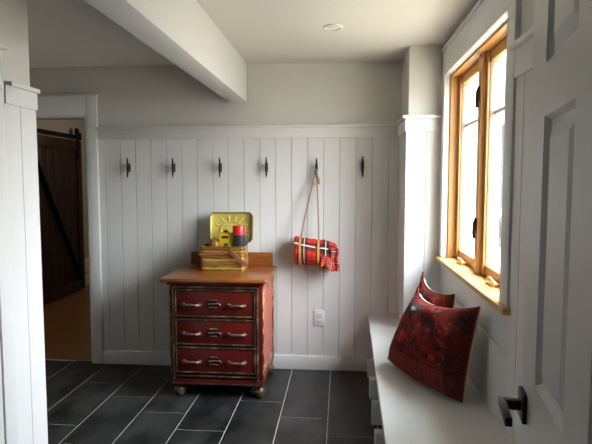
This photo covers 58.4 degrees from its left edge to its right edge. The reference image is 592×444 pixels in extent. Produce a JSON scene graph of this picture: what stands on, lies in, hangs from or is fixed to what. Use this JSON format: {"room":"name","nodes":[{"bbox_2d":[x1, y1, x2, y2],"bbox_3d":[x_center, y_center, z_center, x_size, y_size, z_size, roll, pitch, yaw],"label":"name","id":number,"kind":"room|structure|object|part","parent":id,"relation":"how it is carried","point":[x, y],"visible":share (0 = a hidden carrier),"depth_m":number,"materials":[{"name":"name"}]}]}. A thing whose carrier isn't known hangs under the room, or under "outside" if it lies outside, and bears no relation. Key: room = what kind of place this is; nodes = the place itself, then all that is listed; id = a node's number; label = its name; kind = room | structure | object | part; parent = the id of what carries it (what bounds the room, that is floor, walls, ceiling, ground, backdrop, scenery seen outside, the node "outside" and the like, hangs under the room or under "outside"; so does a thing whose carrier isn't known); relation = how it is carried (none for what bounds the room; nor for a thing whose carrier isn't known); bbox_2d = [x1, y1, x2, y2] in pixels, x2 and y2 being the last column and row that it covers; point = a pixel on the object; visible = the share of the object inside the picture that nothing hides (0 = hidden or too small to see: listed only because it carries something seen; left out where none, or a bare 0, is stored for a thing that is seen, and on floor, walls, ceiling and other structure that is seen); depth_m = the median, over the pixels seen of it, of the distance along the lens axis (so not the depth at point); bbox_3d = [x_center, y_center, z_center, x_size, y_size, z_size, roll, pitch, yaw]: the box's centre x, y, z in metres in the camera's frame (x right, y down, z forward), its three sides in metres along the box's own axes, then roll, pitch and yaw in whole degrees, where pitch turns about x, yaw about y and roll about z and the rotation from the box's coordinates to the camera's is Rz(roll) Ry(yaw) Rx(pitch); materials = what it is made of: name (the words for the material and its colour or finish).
{"room":"mudroom","nodes":[
{"label":"mudroom","id":0,"kind":"room"},
{"bbox_2d":[0,0,47,443],"bbox_3d":[-1.479,0.244,0.682,0.180,2.430,3.867,0,4,5],"label":"wall","id":1,"kind":"structure","parent":0,"point":[20,99],"depth_m":2.45,"materials":[{"name":"paint"}]},
{"bbox_2d":[0,344,4,443],"bbox_3d":[-1.324,0.390,1.819,0.010,1.954,0.930,0,4,5],"label":"door","id":2,"kind":"structure","parent":1,"relation":"in","point":[2,438],"depth_m":2.30,"materials":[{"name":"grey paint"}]},
{"bbox_2d":[0,44,17,443],"bbox_3d":[-1.313,0.326,1.816,0.038,2.094,1.135,0,4,5],"label":"door frame","id":3,"kind":"structure","parent":1,"relation":"attached to","point":[6,301],"depth_m":2.31,"materials":[{"name":"white paint"}]},
{"bbox_3d":[-1.325,-0.565,2.424,0.159,0.080,0.242,0,4,5],"label":"rail","id":4,"kind":"part","parent":1,"relation":"part of","materials":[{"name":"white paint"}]},
{"bbox_2d":[36,120,88,274],"bbox_3d":[-3.156,-0.243,7.102,0.100,2.430,4.990,0,4,5],"label":"wall","id":5,"kind":"structure","parent":0,"point":[64,126],"depth_m":7.56,"materials":[{"name":"beige paint"}]},
{"bbox_2d":[37,128,81,139],"bbox_3d":[-3.144,-1.094,6.120,0.080,0.095,2.590,0,4,5],"label":"barn door track","id":6,"kind":"object","parent":5,"relation":"attached to","point":[44,131],"visible":0.6,"depth_m":6.82,"materials":[{"name":"black metal"}]},
{"bbox_2d":[37,128,84,304],"bbox_3d":[-3.043,-0.131,6.744,0.097,2.220,1.340,0,4,5],"label":"barn door","id":7,"kind":"structure","parent":6,"relation":"hanging from","point":[59,159],"depth_m":6.84,"materials":[{"name":"brown wood"}]},
{"bbox_2d":[85,258,88,271],"bbox_3d":[-3.046,0.623,7.777,0.016,0.200,0.240,0,4,5],"label":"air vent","id":8,"kind":"object","parent":5,"relation":"in","point":[86,259],"visible":0.35,"depth_m":7.71,"materials":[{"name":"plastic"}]},
{"bbox_2d":[85,274,88,285],"bbox_3d":[-3.103,0.892,7.133,0.014,0.159,4.890,0,4,5],"label":"baseboard","id":9,"kind":"structure","parent":5,"relation":"attached to","point":[87,275],"depth_m":7.72,"materials":[{"name":"white paint"}]},
{"bbox_2d":[43,284,381,443],"bbox_3d":[-1.112,1.232,4.114,4.900,0.061,10.600,0,4,5],"label":"floor","id":10,"kind":"structure","parent":0,"point":[88,402],"depth_m":3.62,"materials":[{"name":"tile"}]},
{"bbox_2d":[160,251,276,397],"bbox_3d":[-0.542,0.736,3.941,0.739,0.955,0.642,0,4,5],"label":"dresser","id":11,"kind":"object","parent":10,"relation":"on","point":[222,322],"visible":1,"depth_m":3.67,"materials":[{"name":"red paint"}]},
{"bbox_3d":[-0.851,0.740,3.995,0.010,0.669,0.588,0,4,5],"label":"frame","id":12,"kind":"part","parent":11,"relation":"part of","materials":[{"name":"wood"}]},
{"bbox_3d":[-0.726,0.575,3.645,0.144,0.033,0.046,0,4,5],"label":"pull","id":13,"kind":"part","parent":11,"relation":"part of","materials":[{"name":"grey metal"}]},
{"bbox_3d":[-0.726,0.776,3.660,0.144,0.033,0.046,0,4,5],"label":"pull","id":14,"kind":"part","parent":11,"relation":"part of","materials":[{"name":"grey metal"}]},
{"bbox_3d":[-0.726,0.974,3.675,0.144,0.033,0.046,0,4,5],"label":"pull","id":15,"kind":"part","parent":11,"relation":"part of","materials":[{"name":"grey metal"}]},
{"bbox_3d":[-0.574,0.565,3.647,0.080,0.034,0.007,0,4,5],"label":"lock plate","id":16,"kind":"part","parent":11,"relation":"part of","materials":[{"name":"brown metal"}]},
{"bbox_3d":[-0.574,0.766,3.662,0.080,0.034,0.007,0,4,5],"label":"lock plate","id":17,"kind":"part","parent":11,"relation":"part of","materials":[{"name":"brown metal"}]},
{"bbox_3d":[-0.559,0.961,3.689,0.570,0.189,0.021,0,4,5],"label":"drawer","id":18,"kind":"part","parent":11,"relation":"part of","materials":[{"name":"red paint"}]},
{"bbox_3d":[-0.559,0.763,3.674,0.570,0.187,0.021,0,4,5],"label":"drawer","id":19,"kind":"part","parent":11,"relation":"part of","materials":[{"name":"red paint"}]},
{"bbox_3d":[-0.559,0.562,3.658,0.570,0.198,0.021,0,4,5],"label":"drawer","id":20,"kind":"part","parent":11,"relation":"part of","materials":[{"name":"red paint"}]},
{"bbox_3d":[-0.531,0.401,3.923,0.676,0.019,0.606,0,4,5],"label":"cornice","id":21,"kind":"part","parent":11,"relation":"part of","materials":[{"name":"red paint"}]},
{"bbox_3d":[-0.553,0.790,3.666,0.641,0.695,0.018,0,4,5],"label":"bamboo moulding","id":22,"kind":"part","parent":11,"relation":"part of","materials":[{"name":"wood"}]},
{"bbox_2d":[199,212,252,270],"bbox_3d":[-0.528,0.142,4.035,0.384,0.425,0.296,0,4,5],"label":"tin","id":23,"kind":"object","parent":11,"relation":"on","point":[213,258],"visible":0.74,"depth_m":3.94,"materials":[{"name":"yellow metal"}]},
{"bbox_3d":[-0.612,0.231,3.917,0.215,0.038,0.013,0,4,5],"label":"handle","id":24,"kind":"part","parent":23,"relation":"part of","materials":[{"name":"brown wood"}]},
{"bbox_2d":[209,238,218,245],"bbox_3d":[-0.621,0.232,4.057,0.092,0.224,0.091,0,4,5],"label":"canister","id":25,"kind":"object","parent":23,"relation":"in","point":[213,242],"visible":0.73,"depth_m":4.01,"materials":[{"name":"brown"}]},
{"bbox_2d":[219,230,232,246],"bbox_3d":[-0.529,0.202,4.040,0.110,0.286,0.050,0,4,5],"label":"tin","id":26,"kind":"object","parent":23,"relation":"in","point":[225,236],"visible":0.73,"depth_m":4.01,"materials":[{"name":"yellow metal"}]},
{"bbox_3d":[-0.503,0.044,4.139,0.336,0.240,0.034,0,-5,5],"label":"lid","id":27,"kind":"part","parent":23,"relation":"part of","materials":[{"name":"yellow metal"}]},
{"bbox_2d":[233,225,244,246],"bbox_3d":[-0.430,0.187,4.005,0.094,0.321,0.094,0,4,5],"label":"thermos","id":28,"kind":"object","parent":23,"relation":"in","point":[238,230],"visible":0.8,"depth_m":3.96,"materials":[{"name":"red plastic"}]},
{"bbox_2d":[233,225,244,234],"bbox_3d":[-0.430,0.061,3.995,0.094,0.069,0.094,0,4,5],"label":"cup","id":29,"kind":"object","parent":28,"relation":"on","point":[237,229],"depth_m":3.96,"materials":[{"name":"red plastic"}]},
{"bbox_3d":[-0.424,0.267,3.899,0.151,0.131,0.023,0,4,5],"label":"handle","id":30,"kind":"part","parent":23,"relation":"part of","materials":[{"name":"brown wood"}]},
{"bbox_2d":[245,232,247,244],"bbox_3d":[-0.394,0.211,4.079,0.046,0.261,0.046,0,4,5],"label":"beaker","id":31,"kind":"object","parent":23,"relation":"in","point":[246,233],"visible":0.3,"depth_m":4.06,"materials":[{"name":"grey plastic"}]},
{"bbox_2d":[191,251,272,265],"bbox_3d":[-0.509,0.290,4.206,0.657,0.105,0.022,0,4,5],"label":"backsplash","id":32,"kind":"structure","parent":11,"relation":"attached to","point":[254,258],"depth_m":4.18,"materials":[{"name":"orange wood"}]},
{"bbox_3d":[-0.412,0.577,3.618,0.144,0.033,0.046,0,4,5],"label":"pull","id":33,"kind":"part","parent":11,"relation":"part of","materials":[{"name":"grey metal"}]},
{"bbox_3d":[-0.412,0.976,3.648,0.144,0.033,0.046,0,4,5],"label":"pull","id":34,"kind":"part","parent":11,"relation":"part of","materials":[{"name":"grey metal"}]},
{"bbox_3d":[-0.412,0.779,3.634,0.144,0.033,0.046,0,4,5],"label":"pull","id":35,"kind":"part","parent":11,"relation":"part of","materials":[{"name":"grey metal"}]},
{"bbox_3d":[-0.202,0.744,3.940,0.010,0.669,0.588,0,4,5],"label":"frame","id":36,"kind":"part","parent":11,"relation":"part of","materials":[{"name":"red wood"}]},
{"bbox_3d":[-0.207,0.740,3.929,0.003,0.530,0.440,0,4,5],"label":"panel","id":37,"kind":"part","parent":11,"relation":"part of","materials":[{"name":"red wood"}]},
{"bbox_2d":[367,313,511,443],"bbox_3d":[0.670,1.062,2.851,0.525,0.470,2.719,0,4,5],"label":"window bench","id":38,"kind":"object","parent":10,"relation":"on","point":[408,411],"visible":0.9,"depth_m":2.45,"materials":[{"name":"white paint"}]},
{"bbox_2d":[387,286,480,402],"bbox_3d":[0.698,0.588,2.764,0.272,0.456,0.703,-1,5,-17],"label":"pillow","id":39,"kind":"object","parent":38,"relation":"on","point":[432,344],"visible":1,"depth_m":2.56,"materials":[{"name":"red patterned wool kilim"}]},
{"bbox_2d":[419,272,455,307],"bbox_3d":[0.774,0.560,3.114,0.194,0.464,0.443,-1,5,-17],"label":"pillow","id":40,"kind":"object","parent":38,"relation":"on","point":[448,301],"visible":0.26,"depth_m":3.07,"materials":[{"name":"red patterned wool kilim"}]},
{"bbox_2d":[498,0,591,443],"bbox_3d":[0.423,0.393,0.826,0.098,2.088,0.903,1,4,14],"label":"door","id":41,"kind":"structure","parent":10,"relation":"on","point":[553,404],"depth_m":0.95,"materials":[{"name":"grey paint"}]},
{"bbox_3d":[0.468,0.424,1.188,0.015,0.020,0.118,1,4,14],"label":"lever","id":42,"kind":"part","parent":41,"relation":"part of","materials":[{"name":"black metal"}]},
{"bbox_3d":[0.522,0.421,1.222,0.010,0.066,0.066,1,4,14],"label":"handle","id":43,"kind":"part","parent":41,"relation":"part of","materials":[{"name":"black metal"}]},
{"bbox_3d":[0.491,0.073,0.973,0.038,0.559,0.234,1,4,14],"label":"panel","id":44,"kind":"part","parent":41,"relation":"part of","materials":[{"name":"grey paint"}]},
{"bbox_3d":[0.491,-0.446,0.933,0.038,0.272,0.234,1,4,14],"label":"panel","id":45,"kind":"part","parent":41,"relation":"part of","materials":[{"name":"grey paint"}]},
{"bbox_3d":[0.403,0.101,0.616,0.038,0.559,0.234,1,4,14],"label":"panel","id":46,"kind":"part","parent":41,"relation":"part of","materials":[{"name":"grey paint"}]},
{"bbox_2d":[27,0,478,67],"bbox_3d":[-0.802,-1.083,1.451,4.260,0.100,5.710,0,4,5],"label":"ceiling","id":47,"kind":"structure","parent":0,"point":[61,33],"depth_m":3.23,"materials":[{"name":"white paint"}]},
{"bbox_2d":[84,0,246,102],"bbox_3d":[-0.692,-0.877,1.387,0.143,0.300,5.570,0,4,5],"label":"ceiling beam","id":48,"kind":"structure","parent":47,"relation":"attached to","point":[182,32],"depth_m":2.63,"materials":[{"name":"white paint"}]},
{"bbox_2d":[323,24,342,30],"bbox_3d":[0.222,-1.158,3.154,0.116,0.009,0.116,0,4,5],"label":"recessed light","id":49,"kind":"object","parent":47,"relation":"in","point":[332,27],"visible":1,"depth_m":3.15,"materials":[{"name":"white plastic"}]},
{"bbox_2d":[29,61,478,356],"bbox_3d":[-0.566,-0.031,4.299,4.260,2.430,0.170,0,4,5],"label":"wall","id":50,"kind":"structure","parent":0,"point":[293,115],"depth_m":4.21,"materials":[{"name":"paint"}]},
{"bbox_2d":[36,94,103,363],"bbox_3d":[-2.122,0.068,4.449,1.075,2.210,0.172,0,4,5],"label":"door frame","id":51,"kind":"structure","parent":50,"relation":"attached to","point":[60,106],"depth_m":4.30,"materials":[{"name":"white paint"}]},
{"bbox_2d":[126,158,130,177],"bbox_3d":[-1.346,-0.435,4.254,0.022,0.161,0.050,0,4,5],"label":"hook","id":52,"kind":"object","parent":50,"relation":"attached to","point":[128,168],"visible":1,"depth_m":4.24,"materials":[{"name":"brown metal"}]},
{"bbox_2d":[171,157,174,177],"bbox_3d":[-0.978,-0.433,4.223,0.022,0.161,0.050,0,4,5],"label":"hook","id":53,"kind":"object","parent":50,"relation":"attached to","point":[173,163],"visible":1,"depth_m":4.20,"materials":[{"name":"brown metal"}]},
{"bbox_2d":[218,157,221,177],"bbox_3d":[-0.600,-0.431,4.191,0.022,0.161,0.050,0,4,5],"label":"hook","id":54,"kind":"object","parent":50,"relation":"attached to","point":[220,163],"visible":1,"depth_m":4.17,"materials":[{"name":"brown metal"}]},
{"bbox_2d":[103,350,372,371],"bbox_3d":[-0.404,1.130,4.316,2.405,0.113,0.023,0,4,5],"label":"baseboard","id":55,"kind":"structure","parent":50,"relation":"attached to","point":[335,363],"depth_m":4.28,"materials":[{"name":"white paint"}]},
{"bbox_3d":[-0.404,-0.700,4.181,2.405,0.078,0.026,0,4,5],"label":"rail","id":56,"kind":"part","parent":50,"relation":"part of","materials":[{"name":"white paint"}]},
{"bbox_2d":[265,157,267,177],"bbox_3d":[-0.231,-0.428,4.159,0.022,0.161,0.050,0,4,5],"label":"hook","id":57,"kind":"object","parent":50,"relation":"attached to","point":[266,163],"visible":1,"depth_m":4.14,"materials":[{"name":"brown metal"}]},
{"bbox_2d":[315,158,317,178],"bbox_3d":[0.160,-0.419,4.126,0.022,0.161,0.050,0,4,5],"label":"hook","id":58,"kind":"object","parent":50,"relation":"attached to","point":[316,163],"visible":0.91,"depth_m":4.10,"materials":[{"name":"brown metal"}]},
{"bbox_2d":[299,169,319,268],"bbox_3d":[0.106,-0.023,4.088,0.158,0.769,0.185,0,4,5],"label":"strap","id":59,"kind":"object","parent":58,"relation":"hanging from","point":[317,179],"visible":0.87,"depth_m":4.09,"materials":[{"name":"brown leather"}]},
{"bbox_3d":[0.109,-0.135,4.110,0.151,0.548,0.079,0,4,5],"label":"carry handle","id":60,"kind":"part","parent":59,"relation":"part of","materials":[{"name":"brown"}]},
{"bbox_2d":[293,236,339,271],"bbox_3d":[0.163,0.242,4.089,0.357,0.264,0.207,0,4,5],"label":"roll","id":61,"kind":"object","parent":59,"relation":"hanging from","point":[329,252],"visible":0.99,"depth_m":4.03,"materials":[{"name":"red fabric"}]},
{"bbox_2d":[314,310,324,325],"bbox_3d":[0.186,0.768,4.235,0.086,0.132,0.010,0,4,5],"label":"wall outlet","id":62,"kind":"object","parent":50,"relation":"attached to","point":[319,315],"visible":1,"depth_m":4.23,"materials":[{"name":"white plastic"}]},
{"bbox_2d":[361,156,363,176],"bbox_3d":[0.515,-0.426,4.095,0.022,0.161,0.050,0,4,5],"label":"hook","id":63,"kind":"object","parent":50,"relation":"attached to","point":[362,163],"visible":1,"depth_m":4.07,"materials":[{"name":"brown metal"}]},
{"bbox_2d":[396,45,444,320],"bbox_3d":[0.957,0.001,3.881,0.421,2.430,0.494,0,4,5],"label":"wall pier","id":64,"kind":"object","parent":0,"point":[419,124],"visible":0.6,"depth_m":3.65,"materials":[{"name":"paint"}]},
{"bbox_3d":[0.896,-0.678,3.837,0.264,0.088,0.461,0,4,5],"label":"rail","id":65,"kind":"part","parent":64,"relation":"part of","materials":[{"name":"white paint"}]},
{"bbox_2d":[440,0,533,443],"bbox_3d":[0.943,0.127,2.219,0.205,2.430,3.990,0,4,5],"label":"wall","id":66,"kind":"structure","parent":0,"point":[495,369],"depth_m":2.09,"materials":[{"name":"paint"}]},
{"bbox_3d":[0.940,0.656,2.943,0.008,0.325,1.530,0,4,5],"label":"panel","id":67,"kind":"part","parent":66,"relation":"part of","materials":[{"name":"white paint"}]},
{"bbox_2d":[435,0,521,315],"bbox_3d":[0.994,-0.389,2.846,0.196,1.419,1.553,0,4,5],"label":"window","id":68,"kind":"structure","parent":66,"relation":"in","point":[479,47],"depth_m":2.85,"materials":[{"name":"brown wood"}]},
{"bbox_3d":[1.070,-0.334,3.217,0.032,1.191,0.595,0,4,5],"label":"sash","id":69,"kind":"part","parent":68,"relation":"part of","materials":[{"name":"brown wood"}]},
{"bbox_3d":[1.070,-0.334,3.217,0.032,1.191,0.503,0,4,5],"label":"sash rail","id":70,"kind":"part","parent":68,"relation":"part of","materials":[{"name":"brown wood"}]},
{"bbox_3d":[1.102,-0.333,3.214,0.037,1.197,0.595,0,4,5],"label":"frame","id":71,"kind":"part","parent":68,"relation":"part of","materials":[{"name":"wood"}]},
{"bbox_3d":[0.994,0.305,2.899,0.196,0.027,1.553,0,4,5],"label":"sill","id":72,"kind":"part","parent":68,"relation":"part of","materials":[{"name":"brown wood"}]},
{"bbox_3d":[0.985,0.033,2.915,0.036,0.115,0.028,-2,5,-21],"label":"latch lever","id":73,"kind":"part","parent":68,"relation":"part of","materials":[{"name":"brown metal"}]},
{"bbox_3d":[0.985,-0.675,2.861,0.036,0.115,0.028,-2,5,-21],"label":"latch lever","id":74,"kind":"part","parent":68,"relation":"part of","materials":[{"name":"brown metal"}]},
{"bbox_3d":[1.012,-0.283,2.541,0.032,1.191,0.645,0,4,5],"label":"sash","id":75,"kind":"part","parent":68,"relation":"part of","materials":[{"name":"brown wood"}]},
{"bbox_3d":[0.948,0.285,2.571,0.029,0.035,0.155,1,4,13],"label":"crank handle","id":76,"kind":"part","parent":68,"relation":"part of","materials":[{"name":"gold metal"}]},
{"bbox_3d":[1.012,-0.283,2.541,0.032,1.191,0.553,0,4,5],"label":"sash rail","id":77,"kind":"part","parent":68,"relation":"part of","materials":[{"name":"brown wood"}]},
{"bbox_3d":[1.044,-0.282,2.539,0.037,1.197,0.645,0,4,5],"label":"frame","id":78,"kind":"part","parent":68,"relation":"part of","materials":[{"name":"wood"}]},
{"bbox_3d":[0.791,-0.549,1.191,0.022,0.105,1.785,0,4,5],"label":"rail","id":79,"kind":"part","parent":66,"relation":"part of","materials":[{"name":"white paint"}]},
{"label":"outside","id":80,"kind":"structure","parent":0,"visible":0},
{"bbox_2d":[498,247,500,267],"bbox_3d":[31.619,1.318,12.484,59.100,0.300,90.000,0,4,5],"label":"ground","id":81,"kind":"structure","parent":80,"point":[499,251],"depth_m":15.00,"materials":[{"name":"white"}]},
{"bbox_2d":[498,118,503,246],"bbox_3d":[10.289,-2.132,21.602,7.800,5.200,11.000,0,4,5],"label":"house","id":82,"kind":"structure","parent":81,"relation":"on","point":[502,132],"depth_m":16.95,"materials":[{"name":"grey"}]}
]}

